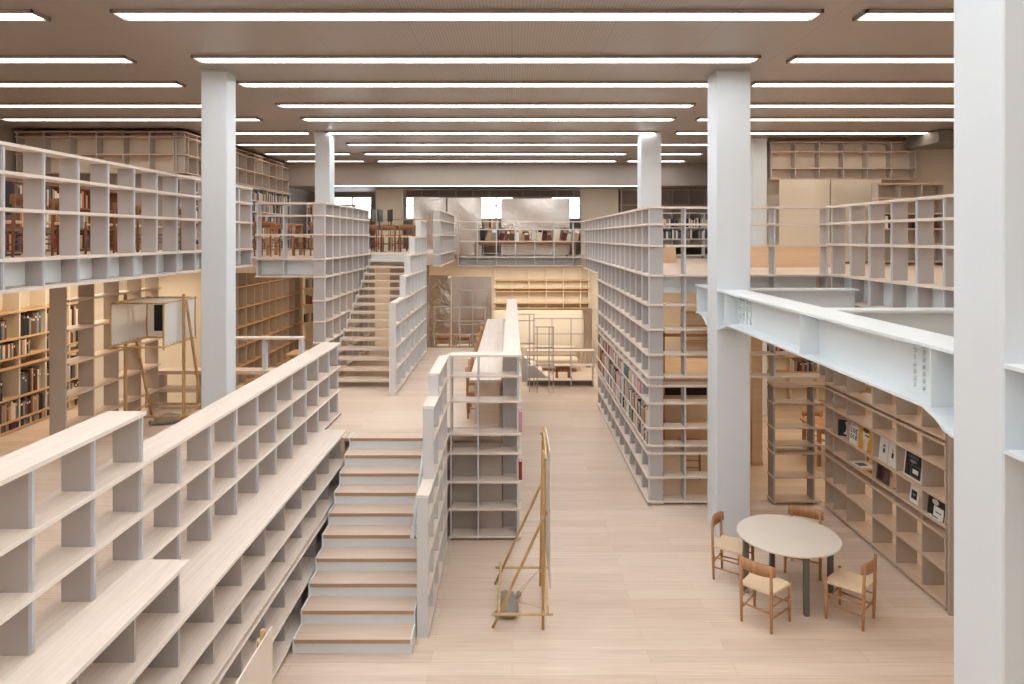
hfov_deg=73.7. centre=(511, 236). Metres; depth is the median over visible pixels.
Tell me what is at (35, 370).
book
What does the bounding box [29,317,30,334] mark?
book
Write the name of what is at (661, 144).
diffuser
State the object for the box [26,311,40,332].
book
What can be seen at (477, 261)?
bookshelf
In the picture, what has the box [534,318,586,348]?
guard rail
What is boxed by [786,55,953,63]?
recessed light
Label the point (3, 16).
diffuser
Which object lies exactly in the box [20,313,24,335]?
book
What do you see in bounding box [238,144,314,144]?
diffuser
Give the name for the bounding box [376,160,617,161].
recessed light
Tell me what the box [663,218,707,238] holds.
books
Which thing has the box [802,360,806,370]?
book
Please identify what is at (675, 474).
bookcase
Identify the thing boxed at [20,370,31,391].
book
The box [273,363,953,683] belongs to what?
floor
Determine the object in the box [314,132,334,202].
column
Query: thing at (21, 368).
book
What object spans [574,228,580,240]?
magazine
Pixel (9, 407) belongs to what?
book
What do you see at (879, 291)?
bookshelf
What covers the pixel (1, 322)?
book
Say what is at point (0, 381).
book
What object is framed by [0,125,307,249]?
wall
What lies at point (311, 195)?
wall
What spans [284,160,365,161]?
recessed light
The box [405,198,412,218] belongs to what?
window
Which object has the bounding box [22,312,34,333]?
book
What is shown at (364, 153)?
recessed light
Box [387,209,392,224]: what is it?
monitor
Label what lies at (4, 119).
diffuser
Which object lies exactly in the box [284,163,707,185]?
ceiling beam
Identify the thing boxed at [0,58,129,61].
diffuser
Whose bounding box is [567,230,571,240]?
magazine
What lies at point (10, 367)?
bookcase
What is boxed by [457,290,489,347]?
guard rail
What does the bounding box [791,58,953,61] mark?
diffuser
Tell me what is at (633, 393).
book
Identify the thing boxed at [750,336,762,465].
timber post
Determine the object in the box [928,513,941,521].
magazine
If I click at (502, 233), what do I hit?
magazine
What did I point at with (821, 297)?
steel beam
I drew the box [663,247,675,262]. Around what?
box
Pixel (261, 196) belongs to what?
books
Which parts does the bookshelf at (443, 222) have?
shelf, shelf, shelf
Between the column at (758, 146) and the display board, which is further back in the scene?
the display board
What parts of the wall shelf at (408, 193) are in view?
shelf, shelf, panel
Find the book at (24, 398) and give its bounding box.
[20,396,26,414]
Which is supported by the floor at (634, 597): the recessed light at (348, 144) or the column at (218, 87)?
the column at (218, 87)
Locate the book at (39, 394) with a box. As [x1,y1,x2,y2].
[39,394,42,408]
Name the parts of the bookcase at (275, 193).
shelf, shelf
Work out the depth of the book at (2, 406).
9.92 m
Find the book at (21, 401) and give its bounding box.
[20,400,22,416]
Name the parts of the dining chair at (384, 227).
leg, backrest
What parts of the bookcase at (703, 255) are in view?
shelf, shelf, shelf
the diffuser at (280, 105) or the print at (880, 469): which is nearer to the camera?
the print at (880, 469)
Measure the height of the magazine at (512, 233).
0.400 m
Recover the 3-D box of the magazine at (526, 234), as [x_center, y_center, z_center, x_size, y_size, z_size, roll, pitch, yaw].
[0.484,-0.033,22.522,0.211,0.326,0.045,0,0,0]
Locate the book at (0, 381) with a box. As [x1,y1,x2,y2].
[0,381,1,400]
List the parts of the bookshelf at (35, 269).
panel, shelf, shelf, shelf, shelf, shelf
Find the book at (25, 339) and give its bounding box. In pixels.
[20,338,26,353]
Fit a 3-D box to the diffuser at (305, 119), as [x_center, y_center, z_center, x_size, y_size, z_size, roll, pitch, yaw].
[-0.490,-2.449,14.200,7.620,0.018,0.240,0,0,0]
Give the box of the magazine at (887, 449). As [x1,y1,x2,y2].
[878,436,895,468]
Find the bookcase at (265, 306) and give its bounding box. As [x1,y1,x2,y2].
[236,273,300,384]
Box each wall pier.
[376,189,402,248]
[580,189,617,254]
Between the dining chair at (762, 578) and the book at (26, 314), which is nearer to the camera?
the dining chair at (762, 578)
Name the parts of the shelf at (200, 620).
shelf, shelf, shelf, shelf, shelf, shelf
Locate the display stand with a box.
[109,294,200,419]
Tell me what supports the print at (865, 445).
attached to the magazine at (865, 435)
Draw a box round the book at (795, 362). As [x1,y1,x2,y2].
[794,361,796,370]
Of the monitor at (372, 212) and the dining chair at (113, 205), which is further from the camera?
the monitor at (372, 212)
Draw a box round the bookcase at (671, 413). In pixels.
[663,331,707,447]
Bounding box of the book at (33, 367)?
[28,366,40,388]
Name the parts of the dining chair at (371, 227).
backrest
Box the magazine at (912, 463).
[903,450,921,483]
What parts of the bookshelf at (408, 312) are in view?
shelf, shelf, shelf, shelf, shelf, shelf, shelf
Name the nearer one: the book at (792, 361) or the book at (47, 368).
the book at (47, 368)
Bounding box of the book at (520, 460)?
[519,459,521,479]
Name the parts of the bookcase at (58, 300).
shelf, shelf, shelf, shelf, shelf, shelf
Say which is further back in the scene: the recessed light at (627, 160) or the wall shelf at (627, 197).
the wall shelf at (627, 197)
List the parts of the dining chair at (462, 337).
backrest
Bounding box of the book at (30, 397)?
[27,396,32,412]
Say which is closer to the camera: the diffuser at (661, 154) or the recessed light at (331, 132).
the recessed light at (331, 132)
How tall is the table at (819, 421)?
0.740 m
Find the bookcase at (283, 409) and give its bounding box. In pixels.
[0,342,340,680]
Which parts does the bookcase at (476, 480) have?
panel, shelf, shelf, shelf, shelf, shelf, shelf, shelf, shelf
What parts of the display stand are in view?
rail, rail, rail, rail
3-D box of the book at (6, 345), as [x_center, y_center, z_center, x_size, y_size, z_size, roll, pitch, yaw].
[-7.478,1.678,10.003,0.156,0.202,0.053,0,0,0]
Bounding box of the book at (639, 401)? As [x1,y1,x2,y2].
[639,401,640,416]
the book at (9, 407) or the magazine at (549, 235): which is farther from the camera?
the magazine at (549, 235)
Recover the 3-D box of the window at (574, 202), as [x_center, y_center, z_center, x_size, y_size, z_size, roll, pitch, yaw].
[2.050,-1.110,26.060,1.140,0.880,0.080,0,0,0]
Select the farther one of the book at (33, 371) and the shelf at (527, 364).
the shelf at (527, 364)
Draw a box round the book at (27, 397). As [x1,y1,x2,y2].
[27,397,28,413]
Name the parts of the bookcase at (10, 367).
shelf, shelf, shelf, shelf, shelf, shelf, shelf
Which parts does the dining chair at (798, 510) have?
leg, leg, backrest, leg, leg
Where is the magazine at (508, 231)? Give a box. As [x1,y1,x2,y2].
[504,230,510,240]
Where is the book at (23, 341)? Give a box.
[22,340,24,354]
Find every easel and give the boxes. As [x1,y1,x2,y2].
[235,626,273,683]
[491,426,552,629]
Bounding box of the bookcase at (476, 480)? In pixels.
[449,352,520,539]
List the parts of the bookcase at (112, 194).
shelf, shelf, shelf, shelf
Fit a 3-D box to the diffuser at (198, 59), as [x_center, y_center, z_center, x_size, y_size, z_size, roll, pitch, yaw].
[-0.490,-2.449,9.420,7.620,0.018,0.240,0,0,0]
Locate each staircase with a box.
[293,432,422,653]
[338,253,408,381]
[521,356,547,381]
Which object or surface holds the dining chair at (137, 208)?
on the floor at (47, 253)
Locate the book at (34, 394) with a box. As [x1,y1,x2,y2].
[30,393,38,410]
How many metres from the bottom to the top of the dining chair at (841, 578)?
0.765 m
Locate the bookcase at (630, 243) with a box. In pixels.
[596,206,663,504]
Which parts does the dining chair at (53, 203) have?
seat, leg, backrest, leg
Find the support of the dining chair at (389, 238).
on the floor at (250, 269)
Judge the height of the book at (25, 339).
0.240 m
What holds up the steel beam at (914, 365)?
attached to the column at (988, 34)
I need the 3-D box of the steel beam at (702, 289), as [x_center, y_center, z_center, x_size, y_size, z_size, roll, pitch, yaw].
[3.235,1.080,10.910,0.430,0.600,0.700,0,0,0]
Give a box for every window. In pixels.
[334,196,371,218]
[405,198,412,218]
[482,198,513,218]
[551,198,579,218]
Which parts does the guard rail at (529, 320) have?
post, post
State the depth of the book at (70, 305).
11.55 m
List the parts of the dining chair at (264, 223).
leg, backrest, leg, leg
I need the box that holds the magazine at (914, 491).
[909,484,919,505]
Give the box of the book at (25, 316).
[25,316,26,335]
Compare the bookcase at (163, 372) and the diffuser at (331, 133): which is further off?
the diffuser at (331, 133)
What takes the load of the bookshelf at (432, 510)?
on the floor at (634, 597)
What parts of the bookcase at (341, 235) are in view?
shelf, shelf, shelf, shelf, shelf, shelf, shelf, shelf, shelf, shelf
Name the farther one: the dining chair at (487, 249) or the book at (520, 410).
the dining chair at (487, 249)
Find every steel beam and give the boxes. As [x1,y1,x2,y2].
[695,284,707,325]
[716,290,953,437]
[750,288,859,307]
[828,308,953,336]
[1003,364,1023,461]
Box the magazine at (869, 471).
[862,469,871,475]
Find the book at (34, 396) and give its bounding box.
[34,396,35,411]
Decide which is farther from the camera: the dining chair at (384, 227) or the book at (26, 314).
the dining chair at (384, 227)
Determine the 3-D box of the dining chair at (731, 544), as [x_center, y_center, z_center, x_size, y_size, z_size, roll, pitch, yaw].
[2.869,4.068,8.934,0.470,0.765,0.466,0,0,34]
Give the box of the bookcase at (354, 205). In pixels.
[306,204,355,249]
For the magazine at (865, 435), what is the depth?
10.05 m
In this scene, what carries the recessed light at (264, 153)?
in the ceiling at (162, 50)
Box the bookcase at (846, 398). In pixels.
[823,306,947,610]
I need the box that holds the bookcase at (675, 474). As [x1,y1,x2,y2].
[663,382,707,504]
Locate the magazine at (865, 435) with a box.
[858,425,871,453]
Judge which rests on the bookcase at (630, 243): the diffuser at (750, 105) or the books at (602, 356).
the books at (602, 356)
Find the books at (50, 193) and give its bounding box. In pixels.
[7,184,88,250]
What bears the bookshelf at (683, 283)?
attached to the floor at (694, 264)
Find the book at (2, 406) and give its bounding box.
[0,405,3,423]
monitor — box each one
[370,209,375,224]
[377,209,382,225]
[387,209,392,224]
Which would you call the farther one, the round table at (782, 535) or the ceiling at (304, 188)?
the ceiling at (304, 188)
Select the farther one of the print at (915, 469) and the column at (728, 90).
the column at (728, 90)
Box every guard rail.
[236,336,304,369]
[385,219,432,235]
[433,307,485,347]
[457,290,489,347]
[518,314,534,391]
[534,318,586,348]
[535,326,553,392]
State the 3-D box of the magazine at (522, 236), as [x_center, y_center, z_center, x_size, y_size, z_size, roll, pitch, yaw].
[0.381,-0.061,22.576,0.223,0.381,0.051,0,0,0]
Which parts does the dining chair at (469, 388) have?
leg, seat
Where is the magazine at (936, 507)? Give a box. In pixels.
[927,495,944,522]
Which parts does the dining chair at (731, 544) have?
leg, backrest, leg, seat, leg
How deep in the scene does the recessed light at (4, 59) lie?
9.39 m
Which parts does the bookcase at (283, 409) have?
shelf, shelf, shelf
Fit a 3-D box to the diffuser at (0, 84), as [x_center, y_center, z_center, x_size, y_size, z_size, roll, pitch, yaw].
[-7.950,-2.449,10.950,5.180,0.018,0.240,0,0,0]
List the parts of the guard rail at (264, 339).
post, rail, post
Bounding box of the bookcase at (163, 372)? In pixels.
[159,368,274,408]
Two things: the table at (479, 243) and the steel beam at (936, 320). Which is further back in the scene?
the table at (479, 243)
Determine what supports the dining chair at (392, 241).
on the floor at (250, 269)
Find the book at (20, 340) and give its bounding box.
[20,340,21,354]
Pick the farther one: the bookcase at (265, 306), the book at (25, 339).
the bookcase at (265, 306)
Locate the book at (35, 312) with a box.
[35,312,38,332]
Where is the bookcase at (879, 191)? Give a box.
[871,183,944,264]
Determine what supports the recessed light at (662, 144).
in the ceiling at (162, 50)
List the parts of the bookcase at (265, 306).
shelf, shelf, shelf, shelf, shelf, shelf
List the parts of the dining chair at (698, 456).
backrest, leg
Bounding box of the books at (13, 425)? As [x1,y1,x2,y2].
[0,398,77,433]
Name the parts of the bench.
lid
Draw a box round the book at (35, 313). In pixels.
[35,313,36,333]
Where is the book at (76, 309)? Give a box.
[76,309,77,324]
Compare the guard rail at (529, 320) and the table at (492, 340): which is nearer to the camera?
the table at (492, 340)
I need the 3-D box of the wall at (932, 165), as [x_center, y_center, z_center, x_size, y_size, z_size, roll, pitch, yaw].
[9.225,-0.910,17.325,5.850,3.120,0.150,0,0,0]
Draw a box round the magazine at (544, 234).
[542,230,546,240]
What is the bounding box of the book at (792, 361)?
[791,359,793,370]
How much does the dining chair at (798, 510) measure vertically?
0.765 m
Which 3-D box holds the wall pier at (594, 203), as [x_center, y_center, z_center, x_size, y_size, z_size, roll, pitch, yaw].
[3.135,-0.530,24.525,1.330,2.360,0.250,0,0,0]
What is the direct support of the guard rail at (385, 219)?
on the floor at (250, 269)
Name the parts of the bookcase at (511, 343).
shelf, shelf, shelf, shelf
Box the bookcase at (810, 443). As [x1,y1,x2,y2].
[767,382,821,504]
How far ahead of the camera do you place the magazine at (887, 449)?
9.46 m
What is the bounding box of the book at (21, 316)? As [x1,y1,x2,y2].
[20,315,22,336]
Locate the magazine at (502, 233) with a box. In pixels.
[498,228,505,240]
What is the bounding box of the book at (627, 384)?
[627,384,628,399]
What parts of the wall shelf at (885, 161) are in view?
shelf, shelf, shelf, shelf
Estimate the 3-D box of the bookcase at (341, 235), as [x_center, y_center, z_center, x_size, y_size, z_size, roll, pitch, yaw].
[-3.750,1.885,15.350,0.260,5.130,4.100,0,0,0]
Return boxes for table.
[266,224,303,255]
[377,226,415,235]
[469,319,504,423]
[475,242,574,256]
[555,366,569,377]
[736,514,842,616]
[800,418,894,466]
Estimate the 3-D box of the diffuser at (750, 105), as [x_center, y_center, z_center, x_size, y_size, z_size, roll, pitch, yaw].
[6.920,-2.449,12.720,6.040,0.018,0.240,0,0,0]
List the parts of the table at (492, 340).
support panel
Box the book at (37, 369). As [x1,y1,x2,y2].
[37,369,38,389]
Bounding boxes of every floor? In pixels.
[0,348,502,615]
[5,250,196,287]
[195,249,455,272]
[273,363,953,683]
[454,254,942,287]
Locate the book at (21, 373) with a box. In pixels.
[20,372,24,393]
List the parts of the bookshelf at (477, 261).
panel, shelf, shelf, shelf, shelf, shelf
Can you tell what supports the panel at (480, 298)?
on the floor at (634, 597)
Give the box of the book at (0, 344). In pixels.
[0,344,2,359]
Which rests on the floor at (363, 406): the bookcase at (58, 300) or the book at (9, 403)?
the bookcase at (58, 300)
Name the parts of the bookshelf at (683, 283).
shelf, shelf, shelf, panel, shelf, shelf, shelf, shelf, shelf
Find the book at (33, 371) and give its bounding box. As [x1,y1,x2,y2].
[33,371,34,390]
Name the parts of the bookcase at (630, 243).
shelf, shelf, shelf, shelf, shelf, shelf, shelf, shelf, shelf, shelf, shelf, shelf, shelf, shelf, shelf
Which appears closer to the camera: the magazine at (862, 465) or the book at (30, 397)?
the magazine at (862, 465)
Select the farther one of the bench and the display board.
the display board
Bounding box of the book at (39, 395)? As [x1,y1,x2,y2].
[39,395,40,409]
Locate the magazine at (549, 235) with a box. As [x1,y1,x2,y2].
[547,231,551,240]
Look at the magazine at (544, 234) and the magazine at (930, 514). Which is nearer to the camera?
the magazine at (930, 514)
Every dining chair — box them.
[5,194,22,256]
[45,198,58,255]
[84,202,116,253]
[115,205,140,251]
[158,209,180,250]
[252,236,265,255]
[253,221,280,256]
[286,350,307,361]
[293,222,312,255]
[369,225,380,251]
[369,230,373,250]
[374,230,390,250]
[380,225,398,251]
[391,230,407,250]
[398,225,415,251]
[435,335,452,347]
[455,335,471,347]
[465,367,473,418]
[468,359,472,406]
[474,342,477,358]
[483,228,499,255]
[675,438,701,479]
[711,511,753,579]
[738,555,790,633]
[783,505,823,580]
[802,409,824,442]
[824,553,876,631]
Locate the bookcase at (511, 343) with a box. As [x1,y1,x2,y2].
[503,300,520,527]
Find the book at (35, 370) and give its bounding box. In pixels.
[33,369,36,389]
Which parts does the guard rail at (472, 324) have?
post, post, rail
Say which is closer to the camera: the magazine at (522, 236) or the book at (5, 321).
the book at (5, 321)
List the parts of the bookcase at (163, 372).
shelf, shelf, shelf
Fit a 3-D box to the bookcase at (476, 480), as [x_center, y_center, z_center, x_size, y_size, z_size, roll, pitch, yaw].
[-0.393,3.090,10.140,1.061,2.720,0.280,0,0,0]
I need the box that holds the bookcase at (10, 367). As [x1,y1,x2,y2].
[0,286,77,436]
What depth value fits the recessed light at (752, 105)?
12.67 m
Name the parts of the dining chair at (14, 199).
leg, seat, backrest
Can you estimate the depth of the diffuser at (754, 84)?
11.00 m
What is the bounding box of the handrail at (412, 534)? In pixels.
[410,446,422,539]
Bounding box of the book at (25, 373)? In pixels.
[25,373,29,391]
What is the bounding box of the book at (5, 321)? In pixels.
[0,320,6,339]
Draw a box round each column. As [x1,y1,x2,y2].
[199,70,236,431]
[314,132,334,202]
[637,132,661,208]
[706,70,751,537]
[750,138,767,415]
[954,0,1023,683]
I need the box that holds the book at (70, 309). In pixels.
[70,309,71,325]
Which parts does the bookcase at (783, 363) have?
shelf, shelf, shelf, shelf, shelf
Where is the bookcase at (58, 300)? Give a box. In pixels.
[49,277,160,440]
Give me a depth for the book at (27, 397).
10.45 m
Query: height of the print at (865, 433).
0.222 m
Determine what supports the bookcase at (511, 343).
on the floor at (634, 597)
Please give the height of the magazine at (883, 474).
0.260 m
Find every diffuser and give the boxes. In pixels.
[0,13,43,19]
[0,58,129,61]
[0,84,179,85]
[0,105,200,106]
[4,119,258,120]
[118,13,815,19]
[197,58,754,61]
[236,133,308,133]
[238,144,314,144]
[243,84,707,85]
[267,154,349,154]
[280,105,690,106]
[288,161,362,161]
[305,119,671,120]
[331,133,638,133]
[349,144,636,144]
[367,154,623,154]
[379,161,614,161]
[628,161,682,161]
[661,144,707,144]
[661,154,698,154]
[677,133,925,133]
[698,119,953,120]
[750,105,953,106]
[753,84,953,85]
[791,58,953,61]
[859,13,953,19]
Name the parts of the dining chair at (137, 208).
leg, backrest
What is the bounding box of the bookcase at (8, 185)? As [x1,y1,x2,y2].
[5,181,20,255]
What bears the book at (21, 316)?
on the bookcase at (10, 367)
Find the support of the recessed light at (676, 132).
in the ceiling at (162, 50)
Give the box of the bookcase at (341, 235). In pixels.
[313,202,369,375]
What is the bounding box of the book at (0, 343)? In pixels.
[0,343,11,357]
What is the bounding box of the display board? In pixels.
[494,310,581,363]
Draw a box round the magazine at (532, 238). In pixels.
[531,227,537,240]
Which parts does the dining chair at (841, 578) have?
leg, leg, seat, leg, backrest, leg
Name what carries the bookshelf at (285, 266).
attached to the floor at (250, 269)
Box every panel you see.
[413,198,445,248]
[429,275,450,347]
[448,198,481,255]
[452,277,491,347]
[501,199,569,255]
[584,308,591,367]
[779,179,829,244]
[831,179,880,261]
[948,435,953,615]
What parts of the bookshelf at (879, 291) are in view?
shelf, shelf, shelf, shelf, shelf, panel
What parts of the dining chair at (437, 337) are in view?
backrest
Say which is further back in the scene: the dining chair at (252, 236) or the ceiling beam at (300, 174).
the ceiling beam at (300, 174)
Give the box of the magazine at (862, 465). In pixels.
[850,461,871,468]
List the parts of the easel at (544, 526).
rail, rail, rail, rail, rail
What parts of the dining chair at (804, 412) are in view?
backrest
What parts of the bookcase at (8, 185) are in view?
panel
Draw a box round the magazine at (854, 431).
[849,422,859,445]
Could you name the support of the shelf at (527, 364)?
attached to the bookshelf at (570, 381)
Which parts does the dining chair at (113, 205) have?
leg, backrest, leg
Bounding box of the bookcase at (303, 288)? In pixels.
[302,277,312,349]
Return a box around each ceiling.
[0,0,953,162]
[289,186,707,191]
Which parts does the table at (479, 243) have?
leg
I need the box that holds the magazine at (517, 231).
[516,227,518,240]
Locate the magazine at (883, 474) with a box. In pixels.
[876,463,889,485]
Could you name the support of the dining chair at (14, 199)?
on the floor at (47, 253)
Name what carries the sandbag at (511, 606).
on the floor at (634, 597)
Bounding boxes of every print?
[839,421,845,432]
[863,431,868,443]
[863,443,867,450]
[877,464,883,479]
[909,454,918,460]
[910,464,920,480]
[911,465,919,478]
[911,489,916,500]
[933,505,943,521]
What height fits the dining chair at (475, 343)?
0.765 m
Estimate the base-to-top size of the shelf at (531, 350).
0.025 m
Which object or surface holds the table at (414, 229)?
on the floor at (250, 269)
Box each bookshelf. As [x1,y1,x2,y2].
[0,141,252,293]
[255,202,312,276]
[389,220,426,395]
[417,355,448,637]
[433,210,454,266]
[457,221,582,266]
[527,349,593,386]
[583,218,597,273]
[663,206,830,377]
[826,194,953,307]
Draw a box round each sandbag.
[148,412,186,424]
[494,590,520,617]
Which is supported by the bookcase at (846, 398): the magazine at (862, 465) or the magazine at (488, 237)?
the magazine at (862, 465)
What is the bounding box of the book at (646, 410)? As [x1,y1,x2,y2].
[646,410,647,426]
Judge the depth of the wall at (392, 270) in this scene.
18.90 m
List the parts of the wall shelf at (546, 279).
shelf, shelf, shelf, shelf, shelf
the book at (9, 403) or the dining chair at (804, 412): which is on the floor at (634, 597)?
the dining chair at (804, 412)
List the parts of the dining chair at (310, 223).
leg, leg, leg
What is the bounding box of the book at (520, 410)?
[519,409,521,431]
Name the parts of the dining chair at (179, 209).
leg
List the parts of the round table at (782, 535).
leg, leg, leg, leg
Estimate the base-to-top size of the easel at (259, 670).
2.037 m
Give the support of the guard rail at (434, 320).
on the floor at (363, 406)
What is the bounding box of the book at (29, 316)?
[29,316,32,333]
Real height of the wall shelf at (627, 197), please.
2.065 m
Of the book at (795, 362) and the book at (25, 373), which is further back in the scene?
the book at (795, 362)
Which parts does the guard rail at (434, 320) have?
post, rail, rail, rail, rail, post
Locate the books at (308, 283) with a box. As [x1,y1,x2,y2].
[304,278,312,321]
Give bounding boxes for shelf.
[0,429,346,683]
[14,131,188,173]
[173,131,291,193]
[403,189,579,197]
[494,267,589,308]
[527,349,593,351]
[527,364,593,365]
[527,378,593,380]
[619,189,707,247]
[767,142,916,180]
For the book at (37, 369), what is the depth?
10.65 m
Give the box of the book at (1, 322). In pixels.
[1,322,2,339]
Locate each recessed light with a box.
[0,9,50,20]
[0,55,136,63]
[0,81,185,86]
[0,103,200,107]
[0,117,262,120]
[110,9,823,20]
[191,55,760,63]
[198,131,311,134]
[236,81,707,86]
[236,143,314,145]
[262,152,351,154]
[275,103,695,107]
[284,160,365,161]
[300,117,675,120]
[325,131,656,134]
[346,143,636,145]
[363,152,627,154]
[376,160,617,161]
[626,160,686,161]
[661,143,707,145]
[661,152,703,154]
[674,131,931,134]
[695,117,953,120]
[750,81,953,86]
[750,103,953,107]
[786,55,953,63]
[853,9,953,20]
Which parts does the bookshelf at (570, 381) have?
panel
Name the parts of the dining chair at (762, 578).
leg, leg, backrest, seat, leg, leg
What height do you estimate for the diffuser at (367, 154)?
0.018 m
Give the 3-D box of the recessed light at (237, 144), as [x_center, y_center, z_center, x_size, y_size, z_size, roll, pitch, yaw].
[-6.025,-2.450,18.050,2.550,0.039,0.300,0,0,0]
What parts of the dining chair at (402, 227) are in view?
backrest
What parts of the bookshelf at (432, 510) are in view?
shelf, shelf, shelf, shelf, shelf, shelf, shelf, shelf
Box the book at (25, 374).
[25,374,26,392]
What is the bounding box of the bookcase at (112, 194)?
[5,179,116,253]
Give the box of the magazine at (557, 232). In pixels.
[555,230,560,240]
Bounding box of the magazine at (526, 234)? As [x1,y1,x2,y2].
[524,231,529,240]
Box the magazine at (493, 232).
[491,227,495,240]
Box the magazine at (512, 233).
[509,230,514,240]
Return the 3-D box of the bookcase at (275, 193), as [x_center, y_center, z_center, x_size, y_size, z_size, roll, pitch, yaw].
[-7.460,-0.480,19.116,0.280,1.860,7.031,0,0,0]
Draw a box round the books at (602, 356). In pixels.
[598,333,614,392]
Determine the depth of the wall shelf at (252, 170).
19.34 m
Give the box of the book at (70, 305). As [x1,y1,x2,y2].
[70,305,75,324]
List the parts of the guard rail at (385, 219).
rail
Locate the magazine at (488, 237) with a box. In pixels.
[486,228,490,240]
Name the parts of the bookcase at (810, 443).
shelf, shelf, shelf, shelf, shelf, shelf, shelf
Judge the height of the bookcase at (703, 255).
1.400 m
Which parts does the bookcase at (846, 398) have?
shelf, shelf, shelf, shelf, shelf, shelf, shelf, shelf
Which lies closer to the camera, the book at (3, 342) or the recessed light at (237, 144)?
the book at (3, 342)
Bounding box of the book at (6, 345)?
[3,344,7,358]
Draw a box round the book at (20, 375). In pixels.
[20,375,21,394]
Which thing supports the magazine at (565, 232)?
on the table at (479, 243)
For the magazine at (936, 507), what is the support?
on the bookcase at (846, 398)
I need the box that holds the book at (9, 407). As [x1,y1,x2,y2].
[8,406,10,420]
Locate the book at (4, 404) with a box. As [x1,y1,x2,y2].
[0,403,6,422]
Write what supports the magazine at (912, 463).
on the bookcase at (846, 398)
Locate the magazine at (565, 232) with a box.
[561,228,568,240]
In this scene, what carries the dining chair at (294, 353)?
on the floor at (634, 597)
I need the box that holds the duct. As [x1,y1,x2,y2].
[906,130,953,148]
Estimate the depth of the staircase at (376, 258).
14.80 m
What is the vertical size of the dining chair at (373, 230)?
0.765 m
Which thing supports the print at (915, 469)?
attached to the magazine at (912, 463)
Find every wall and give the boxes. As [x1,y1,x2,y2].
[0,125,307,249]
[0,273,200,408]
[300,261,696,362]
[308,192,707,253]
[369,265,428,350]
[767,139,953,262]
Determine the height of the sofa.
0.750 m
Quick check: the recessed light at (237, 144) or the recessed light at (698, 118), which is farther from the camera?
the recessed light at (237, 144)
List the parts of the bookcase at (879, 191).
shelf, shelf, shelf, shelf, shelf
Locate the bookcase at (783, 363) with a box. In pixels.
[680,310,871,405]
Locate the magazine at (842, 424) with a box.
[838,419,846,436]
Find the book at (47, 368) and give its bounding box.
[47,368,48,385]
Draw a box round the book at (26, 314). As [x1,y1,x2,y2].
[25,313,28,334]
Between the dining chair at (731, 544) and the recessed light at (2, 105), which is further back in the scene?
the recessed light at (2, 105)
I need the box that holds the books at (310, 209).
[308,206,312,247]
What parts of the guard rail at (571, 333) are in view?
rail, rail, rail, post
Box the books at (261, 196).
[196,183,289,249]
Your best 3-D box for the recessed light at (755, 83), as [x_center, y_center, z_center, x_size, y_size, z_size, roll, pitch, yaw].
[6.920,-2.450,10.950,6.160,0.039,0.300,0,0,0]
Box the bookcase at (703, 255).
[663,213,707,257]
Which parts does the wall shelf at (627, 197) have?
shelf, shelf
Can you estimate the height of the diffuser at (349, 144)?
0.018 m
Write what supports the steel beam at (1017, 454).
attached to the column at (988, 34)
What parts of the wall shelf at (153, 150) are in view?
shelf, shelf, shelf, shelf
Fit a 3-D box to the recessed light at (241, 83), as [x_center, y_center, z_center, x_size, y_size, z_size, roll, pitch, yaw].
[-0.490,-2.450,10.950,7.740,0.039,0.300,0,0,0]
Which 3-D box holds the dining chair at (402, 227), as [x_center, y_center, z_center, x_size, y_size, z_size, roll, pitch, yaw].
[-2.950,0.038,19.225,0.466,0.765,0.470,0,0,0]
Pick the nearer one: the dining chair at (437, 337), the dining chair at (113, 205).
the dining chair at (113, 205)
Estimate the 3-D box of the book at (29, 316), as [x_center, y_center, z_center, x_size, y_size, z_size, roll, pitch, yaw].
[-7.493,1.363,10.530,0.187,0.272,0.032,0,0,0]
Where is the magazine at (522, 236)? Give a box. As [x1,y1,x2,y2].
[520,230,526,240]
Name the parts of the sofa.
backrest, seat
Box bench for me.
[750,247,830,266]
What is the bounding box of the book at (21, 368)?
[21,368,32,390]
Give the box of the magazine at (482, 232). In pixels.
[480,228,484,240]
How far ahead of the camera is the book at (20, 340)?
10.30 m
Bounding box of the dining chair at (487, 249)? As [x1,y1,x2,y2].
[483,228,499,255]
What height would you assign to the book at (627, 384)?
0.306 m
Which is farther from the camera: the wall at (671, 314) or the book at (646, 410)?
the wall at (671, 314)
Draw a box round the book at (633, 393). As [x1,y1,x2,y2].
[633,393,634,407]
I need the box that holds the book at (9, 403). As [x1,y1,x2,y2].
[5,401,12,419]
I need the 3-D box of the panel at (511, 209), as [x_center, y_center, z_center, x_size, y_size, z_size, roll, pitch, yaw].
[0.790,-0.325,23.165,2.320,1.950,0.370,0,0,0]
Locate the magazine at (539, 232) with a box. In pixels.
[536,227,542,240]
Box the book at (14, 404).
[13,403,15,418]
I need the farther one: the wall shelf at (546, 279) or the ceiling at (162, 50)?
the wall shelf at (546, 279)
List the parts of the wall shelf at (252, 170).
panel, shelf, shelf, shelf, shelf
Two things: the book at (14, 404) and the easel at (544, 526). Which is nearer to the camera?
the easel at (544, 526)
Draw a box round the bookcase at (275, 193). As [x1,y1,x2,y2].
[179,175,290,250]
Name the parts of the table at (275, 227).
leg, leg, leg, leg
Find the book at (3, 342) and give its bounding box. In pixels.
[3,342,14,356]
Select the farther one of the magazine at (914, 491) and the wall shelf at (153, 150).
the wall shelf at (153, 150)
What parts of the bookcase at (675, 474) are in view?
panel, shelf, shelf, shelf, shelf, shelf, shelf, shelf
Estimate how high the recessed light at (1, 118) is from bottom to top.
0.039 m
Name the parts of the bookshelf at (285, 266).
shelf, shelf, shelf, shelf, shelf, panel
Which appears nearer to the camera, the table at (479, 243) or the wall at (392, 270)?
the wall at (392, 270)
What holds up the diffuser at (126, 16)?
attached to the recessed light at (124, 14)
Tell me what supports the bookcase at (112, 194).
on the floor at (47, 253)
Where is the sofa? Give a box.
[521,346,578,371]

